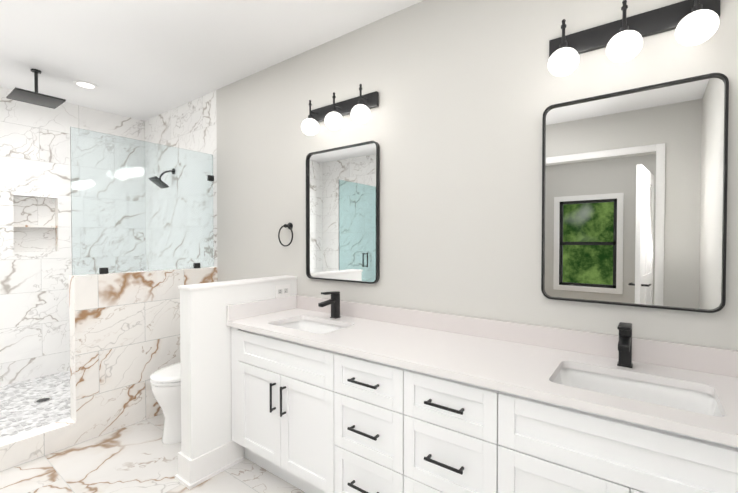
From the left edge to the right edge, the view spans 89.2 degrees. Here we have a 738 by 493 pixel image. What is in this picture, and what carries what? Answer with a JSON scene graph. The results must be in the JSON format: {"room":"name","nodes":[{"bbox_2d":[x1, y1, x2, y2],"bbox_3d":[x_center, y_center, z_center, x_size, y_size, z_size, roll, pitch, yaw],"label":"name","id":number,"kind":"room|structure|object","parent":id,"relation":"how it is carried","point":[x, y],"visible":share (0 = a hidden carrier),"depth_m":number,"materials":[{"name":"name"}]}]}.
{"room":"bathroom","nodes":[
{"label":"bathroom","id":0,"kind":"room"},
{"bbox_2d":[0,87,144,385],"bbox_3d":[-3.536,0.023,3.101,0.250,2.840,3.270,1,1,37],"label":"wall","id":1,"kind":"structure","parent":0,"point":[35,224],"depth_m":3.50,"materials":[{"name":"stone"}]},
{"bbox_2d":[0,414,304,492],"bbox_3d":[-1.410,1.417,1.617,5.460,0.100,3.400,1,1,37],"label":"floor","id":2,"kind":"structure","parent":0,"point":[139,457],"depth_m":2.25,"materials":[{"name":"tile"}]},
{"bbox_2d":[0,370,70,438],"bbox_3d":[-2.865,1.294,2.701,1.330,0.110,2.900,1,1,37],"label":"shower floor","id":3,"kind":"structure","parent":2,"relation":"on","point":[21,411],"depth_m":2.94,"materials":[{"name":"tile"}]},
{"bbox_2d":[34,397,51,402],"bbox_3d":[-2.611,1.232,2.997,0.110,0.004,0.110,1,1,37],"label":"shower drain","id":4,"kind":"object","parent":3,"relation":"on","point":[45,399],"visible":1,"depth_m":2.99,"materials":[{"name":"black metal"}]},
{"bbox_2d":[0,267,217,471],"bbox_3d":[-2.284,0.781,2.259,0.120,1.150,2.900,1,1,37],"label":"wall","id":5,"kind":"structure","parent":2,"relation":"on","point":[124,330],"depth_m":2.72,"materials":[{"name":"white tile"}]},
{"bbox_2d":[70,127,213,274],"bbox_3d":[-1.729,-0.316,2.984,0.032,1.020,1.046,1,1,37],"label":"glass panel","id":6,"kind":"object","parent":5,"relation":"on","point":[138,205],"visible":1,"depth_m":2.89,"materials":[{"name":"clear glass"}]},
{"bbox_2d":[150,362,180,443],"bbox_3d":[-1.230,0.937,2.804,0.400,0.822,0.753,1,1,37],"label":"toilet","id":7,"kind":"object","parent":2,"relation":"on","point":[165,382],"visible":0.19,"depth_m":2.55,"materials":[{"name":"white ceramic"}]},
{"bbox_2d":[175,451,185,480],"bbox_3d":[-0.895,1.278,2.493,0.026,0.150,0.776,1,1,37],"label":"baseboard","id":8,"kind":"structure","parent":2,"relation":"on","point":[178,476],"depth_m":2.17,"materials":[{"name":"white wood"}]},
{"bbox_2d":[182,441,243,489],"bbox_3d":[-0.918,1.282,2.245,0.049,0.150,0.351,1,1,37],"label":"baseboard","id":9,"kind":"structure","parent":2,"relation":"on","point":[196,471],"depth_m":2.20,"materials":[{"name":"white wood"}]},
{"bbox_2d":[178,275,296,458],"bbox_3d":[-0.819,0.788,2.470,0.131,1.130,0.808,1,1,37],"label":"wall","id":10,"kind":"structure","parent":2,"relation":"on","point":[206,391],"depth_m":2.21,"materials":[{"name":"white paint"}]},
{"bbox_2d":[275,284,289,297],"bbox_3d":[-0.608,0.315,2.641,0.008,0.084,0.132,1,1,37],"label":"electrical outlet plate","id":11,"kind":"object","parent":10,"relation":"attached to","point":[282,290],"visible":1,"depth_m":2.64,"materials":[{"name":"white plastic"}]},
{"bbox_2d":[227,323,737,492],"bbox_3d":[0.280,0.929,1.788,2.456,0.870,0.584,1,1,37],"label":"bathroom vanity","id":12,"kind":"object","parent":2,"relation":"on","point":[334,394],"depth_m":1.50,"materials":[{"name":"white wood"}]},
{"bbox_2d":[227,307,737,442],"bbox_3d":[0.284,0.479,1.785,2.462,0.030,0.572,1,1,37],"label":"countertop","id":13,"kind":"structure","parent":12,"relation":"on","point":[533,368],"depth_m":1.51,"materials":[{"name":"white stone"}]},
{"bbox_2d":[283,319,346,330],"bbox_3d":[-0.344,0.552,2.217,0.484,0.155,0.324,1,1,37],"label":"sink","id":14,"kind":"object","parent":13,"relation":"in","point":[307,324],"depth_m":2.40,"materials":[{"name":"white ceramic"}]},
{"bbox_2d":[319,291,342,318],"bbox_3d":[-0.248,0.369,2.342,0.049,0.172,0.164,1,1,37],"label":"faucet","id":15,"kind":"object","parent":13,"relation":"on","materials":[{"name":"black metal"}]},
{"bbox_2d":[615,322,634,366],"bbox_3d":[0.976,0.384,1.428,0.050,0.172,0.164,1,1,37],"label":"faucet","id":16,"kind":"object","parent":13,"relation":"on","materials":[{"name":"black metal"}]},
{"bbox_2d":[555,363,714,410],"bbox_3d":[0.896,0.567,1.291,0.484,0.155,0.324,1,1,37],"label":"sink","id":17,"kind":"object","parent":13,"relation":"in","point":[697,397],"depth_m":1.40,"materials":[{"name":"white ceramic"}]},
{"bbox_2d":[0,0,422,120],"bbox_3d":[-1.410,-1.423,1.571,5.460,0.100,3.400,1,1,37],"label":"ceiling","id":18,"kind":"structure","parent":0,"point":[144,60],"depth_m":2.53,"materials":[{"name":"white paint"}]},
{"bbox_2d":[6,69,65,108],"bbox_3d":[-2.637,-1.279,2.964,0.300,0.231,0.300,1,1,37],"label":"shower head","id":19,"kind":"object","parent":18,"relation":"attached to","point":[31,97],"visible":1,"depth_m":2.95},
{"bbox_2d":[73,81,97,88],"bbox_3d":[-2.452,-1.396,3.235,0.170,0.006,0.170,1,1,37],"label":"recessed light","id":20,"kind":"object","parent":18,"relation":"in","point":[85,84],"visible":1,"depth_m":3.22,"materials":[{"name":"white plastic"}]},
{"bbox_2d":[227,295,298,318],"bbox_3d":[-0.700,0.405,2.507,0.020,0.095,0.552,1,1,37],"label":"backsplash","id":21,"kind":"structure","parent":0,"relation":"attached to","point":[261,307],"depth_m":2.48,"materials":[{"name":"white stone"}]},
{"bbox_2d":[145,0,737,349],"bbox_3d":[-0.507,0.028,2.804,5.460,2.840,0.120,1,1,37],"label":"wall","id":22,"kind":"structure","parent":0,"point":[470,91],"depth_m":2.03,"materials":[{"name":"paint"}]},
{"bbox_2d":[278,223,292,246],"bbox_3d":[-0.603,-0.088,2.758,0.161,0.178,0.062,1,1,37],"label":"towel ring","id":23,"kind":"object","parent":22,"relation":"attached to","point":[289,226],"visible":1,"depth_m":2.76,"materials":[{"name":"black metal"}]},
{"bbox_2d":[301,84,378,135],"bbox_3d":[-0.213,-0.864,2.398,0.570,0.236,0.153,1,1,37],"label":"sconce","id":24,"kind":"object","parent":22,"relation":"attached to","point":[356,108],"visible":1,"depth_m":2.37,"materials":[{"name":"black"}]},
{"bbox_2d":[306,141,379,283],"bbox_3d":[-0.191,-0.212,2.471,0.620,0.880,0.026,1,1,37],"label":"mirror","id":25,"kind":"object","parent":22,"relation":"attached to","point":[342,213],"visible":0.98,"depth_m":2.45,"materials":[{"name":"black mirror"}]},
{"bbox_2d":[548,0,720,76],"bbox_3d":[1.013,-0.849,1.482,0.570,0.236,0.153,1,1,37],"label":"sconce","id":26,"kind":"object","parent":22,"relation":"attached to","point":[693,22],"visible":1,"depth_m":1.46,"materials":[{"name":"black"}]},
{"bbox_2d":[541,73,728,312],"bbox_3d":[1.051,-0.197,1.544,0.620,0.880,0.026,1,1,37],"label":"mirror","id":27,"kind":"object","parent":22,"relation":"attached to","point":[634,197],"visible":1,"depth_m":1.51,"materials":[{"name":"black mirror"}]}
]}

